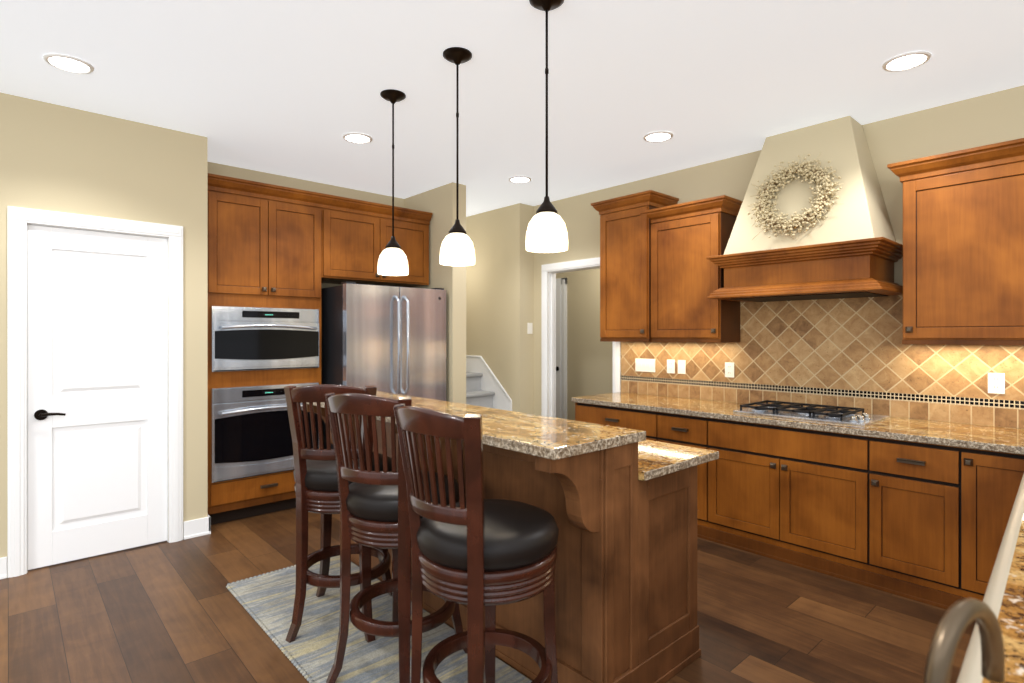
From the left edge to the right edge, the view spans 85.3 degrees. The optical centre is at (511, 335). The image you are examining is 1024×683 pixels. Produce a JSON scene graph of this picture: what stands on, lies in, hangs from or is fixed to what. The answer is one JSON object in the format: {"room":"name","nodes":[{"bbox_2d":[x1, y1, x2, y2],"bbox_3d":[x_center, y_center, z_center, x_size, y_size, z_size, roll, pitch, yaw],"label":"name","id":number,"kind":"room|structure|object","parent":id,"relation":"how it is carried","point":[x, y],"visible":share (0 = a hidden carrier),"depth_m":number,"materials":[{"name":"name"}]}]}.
{"room":"kitchen","nodes":[
{"label":"kitchen","id":0,"kind":"room"},
{"bbox_2d":[0,92,210,579],"bbox_3d":[-4.501,-0.002,2.426,5.588,2.870,0.759,0,0,-42],"label":"wall","id":1,"kind":"structure","parent":0,"point":[58,158],"depth_m":3.69,"materials":[{"name":"beige paint"}]},
{"bbox_2d":[7,206,182,577],"bbox_3d":[-2.688,0.332,3.643,0.914,2.202,0.146,0,0,-42],"label":"door frame","id":2,"kind":"structure","parent":1,"relation":"attached to","point":[19,220],"depth_m":3.35,"materials":[{"name":"white wood"}]},
{"bbox_2d":[28,225,166,569],"bbox_3d":[-2.665,0.374,3.618,0.732,2.102,0.093,0,0,-42],"label":"pantry door","id":3,"kind":"structure","parent":1,"relation":"in","point":[97,393],"depth_m":3.61,"materials":[{"name":"white wood"}]},
{"bbox_2d":[208,162,403,287],"bbox_3d":[-1.915,-0.002,5.202,2.010,2.870,0.120,0,0,-42],"label":"wall","id":4,"kind":"structure","parent":0,"point":[250,175],"depth_m":5.11,"materials":[{"name":"beige paint"}]},
{"bbox_2d":[328,194,431,287],"bbox_3d":[-1.374,-0.847,5.266,1.087,0.700,0.508,0,0,-42],"label":"upper cabinet","id":5,"kind":"object","parent":4,"relation":"attached to","point":[359,231],"depth_m":5.03,"materials":[{"name":"brown wood"}]},
{"bbox_2d":[404,182,465,403],"bbox_3d":[-1.116,-0.002,5.936,0.160,2.870,1.845,0,0,-42],"label":"wall","id":6,"kind":"structure","parent":0,"point":[439,203],"depth_m":5.27,"materials":[{"name":"beige paint"}]},
{"bbox_2d":[0,508,975,682],"bbox_3d":[-0.397,1.463,2.002,11.100,0.060,12.500,0,0,-42],"label":"floor","id":7,"kind":"structure","parent":0,"point":[166,612],"depth_m":2.79,"materials":[{"name":"brown wood"}]},
{"bbox_2d":[208,173,327,524],"bbox_3d":[-2.094,0.117,4.593,0.885,2.628,0.538,0,0,-42],"label":"tall cabinet","id":8,"kind":"object","parent":7,"relation":"on","point":[278,255],"depth_m":4.36,"materials":[{"name":"brown wood"}]},
{"bbox_2d":[226,556,531,682],"bbox_3d":[-0.516,1.425,2.443,0.682,0.014,2.615,0,0,-42],"label":"rug","id":9,"kind":"object","parent":7,"relation":"on","point":[266,600],"visible":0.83,"depth_m":2.63,"materials":[{"name":"fabric"}]},
{"bbox_2d":[284,384,391,642],"bbox_3d":[-0.848,0.821,2.822,0.626,1.200,0.628,0,0,-42],"label":"bar stool","id":10,"kind":"object","parent":9,"relation":"on","point":[316,481],"visible":0.65,"depth_m":2.62,"materials":[{"name":"brown wood"}]},
{"bbox_2d":[325,392,466,682],"bbox_3d":[-0.481,0.821,2.395,0.608,1.200,0.575,0,0,-42],"label":"bar stool","id":11,"kind":"object","parent":9,"relation":"on","point":[374,511],"visible":0.83,"depth_m":2.19,"materials":[{"name":"brown wood"}]},
{"bbox_2d":[393,403,558,682],"bbox_3d":[-0.112,0.821,1.923,0.568,1.200,0.495,0,0,-42],"label":"bar stool","id":12,"kind":"object","parent":9,"relation":"on","point":[478,555],"visible":1,"depth_m":1.75,"materials":[{"name":"brown wood"}]},
{"bbox_2d":[321,281,445,448],"bbox_3d":[-1.220,0.493,5.120,0.990,1.877,0.874,0,0,-42],"label":"refrigerator","id":13,"kind":"object","parent":7,"relation":"on","point":[389,339],"visible":0.52,"depth_m":4.79,"materials":[{"name":"grey metal"}]},
{"bbox_2d":[466,355,511,410],"bbox_3d":[-0.666,0.832,6.201,0.856,1.200,1.812,0,0,-42],"label":"staircase","id":14,"kind":"structure","parent":7,"relation":"on","point":[484,387],"depth_m":6.33,"materials":[{"name":"wood"}]},
{"bbox_2d":[306,394,718,682],"bbox_3d":[-0.193,0.922,3.040,1.066,1.019,2.246,0,0,-42],"label":"kitchen island","id":15,"kind":"object","parent":7,"relation":"on","point":[619,504],"depth_m":2.23,"materials":[{"name":"brown wood"}]},
{"bbox_2d":[301,391,644,462],"bbox_3d":[-0.424,0.390,2.835,0.510,0.040,2.240,0,0,-42],"label":"island countertop","id":16,"kind":"structure","parent":15,"relation":"on","point":[539,436],"depth_m":2.18,"materials":[{"name":"beige stone"}]},
{"bbox_2d":[575,404,646,439],"bbox_3d":[1.087,1.002,4.715,0.678,0.859,0.895,0,0,-42],"label":"base cabinet","id":17,"kind":"object","parent":7,"relation":"on","point":[590,413],"depth_m":4.51,"materials":[{"name":"brown wood"}]},
{"bbox_2d":[647,412,694,446],"bbox_3d":[1.483,1.002,4.279,0.678,0.859,0.538,0,0,-42],"label":"base cabinet","id":18,"kind":"object","parent":7,"relation":"on","point":[664,427],"depth_m":4.12,"materials":[{"name":"brown wood"}]},
{"bbox_2d":[695,416,850,581],"bbox_3d":[1.951,1.002,3.763,0.678,0.859,1.113,0,0,-42],"label":"base cabinet","id":19,"kind":"object","parent":7,"relation":"on","point":[780,494],"depth_m":3.54,"materials":[{"name":"brown wood"}]},
{"bbox_2d":[571,392,1023,455],"bbox_3d":[2.055,0.551,3.617,0.687,0.040,3.814,0,0,-42],"label":"countertop","id":20,"kind":"structure","parent":19,"relation":"on","point":[983,438],"depth_m":3.44,"materials":[{"name":"beige stone"}]},
{"bbox_2d":[733,400,889,425],"bbox_3d":[1.992,0.505,3.735,0.510,0.050,0.800,0,0,-42],"label":"cooktop","id":21,"kind":"object","parent":20,"relation":"in","point":[844,416],"depth_m":3.63,"materials":[{"name":"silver metal"}]},
{"bbox_2d":[851,436,938,606],"bbox_3d":[2.420,1.002,3.245,0.678,0.859,0.540,0,0,-42],"label":"base cabinet","id":22,"kind":"object","parent":7,"relation":"on","point":[919,510],"depth_m":3.08,"materials":[{"name":"brown wood"}]},
{"bbox_2d":[924,474,1023,682],"bbox_3d":[1.655,0.891,1.265,2.998,1.081,0.952,0,0,-42],"label":"countertop","id":23,"kind":"structure","parent":7,"relation":"on","point":[994,652],"depth_m":0.90,"materials":[{"name":"brown stone"}]},
{"bbox_2d":[924,597,1004,682],"bbox_3d":[0.591,0.440,0.737,0.212,0.179,0.073,0,0,-42],"label":"faucet","id":24,"kind":"object","parent":23,"relation":"on","point":[948,634],"depth_m":0.72,"materials":[{"name":"silver metal"}]},
{"bbox_2d":[939,444,1023,609],"bbox_3d":[2.720,1.002,2.915,0.678,0.859,0.608,0,0,-42],"label":"base cabinet","id":25,"kind":"object","parent":7,"relation":"on","point":[978,491],"depth_m":2.83,"materials":[{"name":"brown wood"}]},
{"bbox_2d":[466,205,511,398],"bbox_3d":[-0.474,-0.002,6.717,0.120,2.870,1.550,0,0,-42],"label":"wall","id":26,"kind":"structure","parent":0,"point":[489,305],"depth_m":6.35,"materials":[{"name":"beige paint"}]},
{"bbox_2d":[0,0,1023,216],"bbox_3d":[-0.397,-1.467,2.002,11.100,0.060,12.500,0,0,-42],"label":"ceiling","id":27,"kind":"structure","parent":0,"point":[291,88],"depth_m":3.08,"materials":[{"name":"paint"}]},
{"bbox_2d":[43,53,93,73],"bbox_3d":[-2.334,-1.431,2.932,0.211,0.010,0.211,0,0,9],"label":"recessed light","id":28,"kind":"object","parent":27,"relation":"in","point":[67,63],"depth_m":2.93,"materials":[{"name":"white"}]},
{"bbox_2d":[343,133,372,143],"bbox_3d":[-1.119,-1.431,4.034,0.211,0.010,0.211,0,0,42],"label":"recessed light","id":29,"kind":"object","parent":27,"relation":"in","point":[360,138],"depth_m":4.04,"materials":[{"name":"white"}]},
{"bbox_2d":[377,89,408,275],"bbox_3d":[-0.708,-0.901,3.313,0.182,1.069,0.182,0,0,-42],"label":"pendant light","id":30,"kind":"object","parent":27,"relation":"hanging from","point":[392,261],"visible":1,"depth_m":3.27,"materials":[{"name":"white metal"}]},
{"bbox_2d":[440,47,474,265],"bbox_3d":[-0.278,-0.901,2.838,0.182,1.069,0.182,0,0,-42],"label":"pendant light","id":31,"kind":"object","parent":27,"relation":"hanging from","point":[457,248],"visible":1,"depth_m":2.80,"materials":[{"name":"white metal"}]},
{"bbox_2d":[508,176,530,182],"bbox_3d":[0.073,-1.431,5.101,0.211,0.010,0.211,0,0,42],"label":"recessed light","id":32,"kind":"object","parent":27,"relation":"in","point":[516,179],"depth_m":5.10,"materials":[{"name":"white"}]},
{"bbox_2d":[525,0,567,252],"bbox_3d":[0.148,-0.901,2.368,0.182,1.069,0.182,0,0,-42],"label":"pendant light","id":33,"kind":"object","parent":27,"relation":"hanging from","point":[546,232],"visible":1,"depth_m":2.33,"materials":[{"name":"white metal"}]},
{"bbox_2d":[643,131,672,141],"bbox_3d":[1.053,-1.431,4.005,0.211,0.010,0.211,0,0,39],"label":"recessed light","id":34,"kind":"object","parent":27,"relation":"in","point":[658,136],"depth_m":4.00,"materials":[{"name":"white"}]},
{"bbox_2d":[882,51,931,71],"bbox_3d":[2.061,-1.431,2.908,0.211,0.010,0.211,0,0,42],"label":"recessed light","id":35,"kind":"object","parent":27,"relation":"in","point":[900,62],"depth_m":2.90,"materials":[{"name":"white"}]},
{"bbox_2d":[512,203,533,413],"bbox_3d":[0.166,-0.002,6.170,0.334,2.870,0.120,0,0,-42],"label":"wall","id":36,"kind":"structure","parent":0,"point":[522,317],"depth_m":6.07,"materials":[{"name":"beige paint"}]},
{"bbox_2d":[527,323,532,333],"bbox_3d":[0.199,-0.082,6.111,0.073,0.120,0.010,0,0,-42],"label":"switch plate","id":37,"kind":"object","parent":36,"relation":"attached to","point":[529,328],"visible":1,"depth_m":6.11,"materials":[{"name":"white plastic"}]},
{"bbox_2d":[556,268,612,419],"bbox_3d":[1.023,-0.002,7.001,0.120,2.870,3.800,0,0,-42],"label":"wall","id":38,"kind":"structure","parent":0,"point":[589,363],"depth_m":6.99,"materials":[{"name":"beige paint"}]},
{"bbox_2d":[556,278,566,418],"bbox_3d":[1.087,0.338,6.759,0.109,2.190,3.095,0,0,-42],"label":"hall door","id":39,"kind":"structure","parent":38,"relation":"in","point":[561,347],"depth_m":7.29,"materials":[{"name":"white wood"}]},
{"bbox_2d":[534,85,1023,428],"bbox_3d":[3.274,-0.002,2.901,0.120,2.870,8.900,0,0,-42],"label":"wall","id":40,"kind":"structure","parent":0,"point":[991,118],"depth_m":3.71,"materials":[{"name":"beige paint"}]},
{"bbox_2d":[541,257,620,417],"bbox_3d":[0.715,0.331,5.699,0.149,2.205,1.045,0,0,-42],"label":"door frame","id":41,"kind":"structure","parent":40,"relation":"attached to","point":[548,341],"depth_m":6.00,"materials":[{"name":"white wood"}]},
{"bbox_2d":[595,190,678,341],"bbox_3d":[1.119,-0.585,4.902,0.383,1.215,0.577,0,0,-42],"label":"upper cabinet","id":42,"kind":"object","parent":40,"relation":"attached to","point":[629,224],"depth_m":4.75,"materials":[{"name":"brown wood"}]},
{"bbox_2d":[659,195,741,341],"bbox_3d":[1.484,-0.510,4.525,0.348,1.065,0.613,0,0,-42],"label":"upper cabinet","id":43,"kind":"object","parent":40,"relation":"attached to","point":[661,277],"depth_m":4.34,"materials":[{"name":"brown wood"}]},
{"bbox_2d":[706,116,902,301],"bbox_3d":[1.979,-0.848,3.785,0.608,1.174,1.090,0,0,-42],"label":"range hood","id":44,"kind":"object","parent":40,"relation":"attached to","point":[812,222],"visible":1,"depth_m":3.62,"materials":[{"name":"beige paint"}]},
{"bbox_2d":[621,295,1023,428],"bbox_3d":[2.317,0.122,3.855,0.014,0.818,3.815,0,0,-42],"label":"tile backsplash","id":45,"kind":"structure","parent":40,"relation":"attached to","point":[850,352],"depth_m":3.88,"materials":[{"name":"tile"}]},
{"bbox_2d":[635,358,654,371],"bbox_3d":[1.211,0.267,5.057,0.010,0.118,0.203,0,0,-42],"label":"outlet","id":46,"kind":"object","parent":45,"relation":"attached to","point":[643,365],"depth_m":5.05,"materials":[{"name":"white plastic"}]},
{"bbox_2d":[667,359,674,372],"bbox_3d":[1.389,0.267,4.862,0.009,0.120,0.075,0,0,-42],"label":"outlet","id":47,"kind":"object","parent":45,"relation":"attached to","point":[670,363],"depth_m":4.86,"materials":[{"name":"white plastic"}]},
{"bbox_2d":[678,360,685,373],"bbox_3d":[1.458,0.267,4.784,0.010,0.118,0.072,0,0,-42],"label":"outlet","id":48,"kind":"object","parent":45,"relation":"attached to","point":[681,363],"depth_m":4.78,"materials":[{"name":"white plastic"}]},
{"bbox_2d":[725,362,733,377],"bbox_3d":[1.747,0.273,4.466,0.009,0.120,0.075,0,0,-42],"label":"outlet","id":49,"kind":"object","parent":45,"relation":"attached to","point":[729,366],"depth_m":4.46,"materials":[{"name":"white plastic"}]},
{"bbox_2d":[988,373,1004,393],"bbox_3d":[2.840,0.279,3.261,0.009,0.120,0.075,0,0,-42],"label":"outlet","id":50,"kind":"object","parent":45,"relation":"attached to","point":[996,383],"depth_m":3.26,"materials":[{"name":"white plastic"}]},
{"bbox_2d":[899,138,1023,341],"bbox_3d":[2.687,-0.505,3.198,0.348,1.055,0.671,0,0,-42],"label":"upper cabinet","id":51,"kind":"object","parent":40,"relation":"attached to","point":[963,210],"depth_m":3.11,"materials":[{"name":"brown wood"}]}
]}

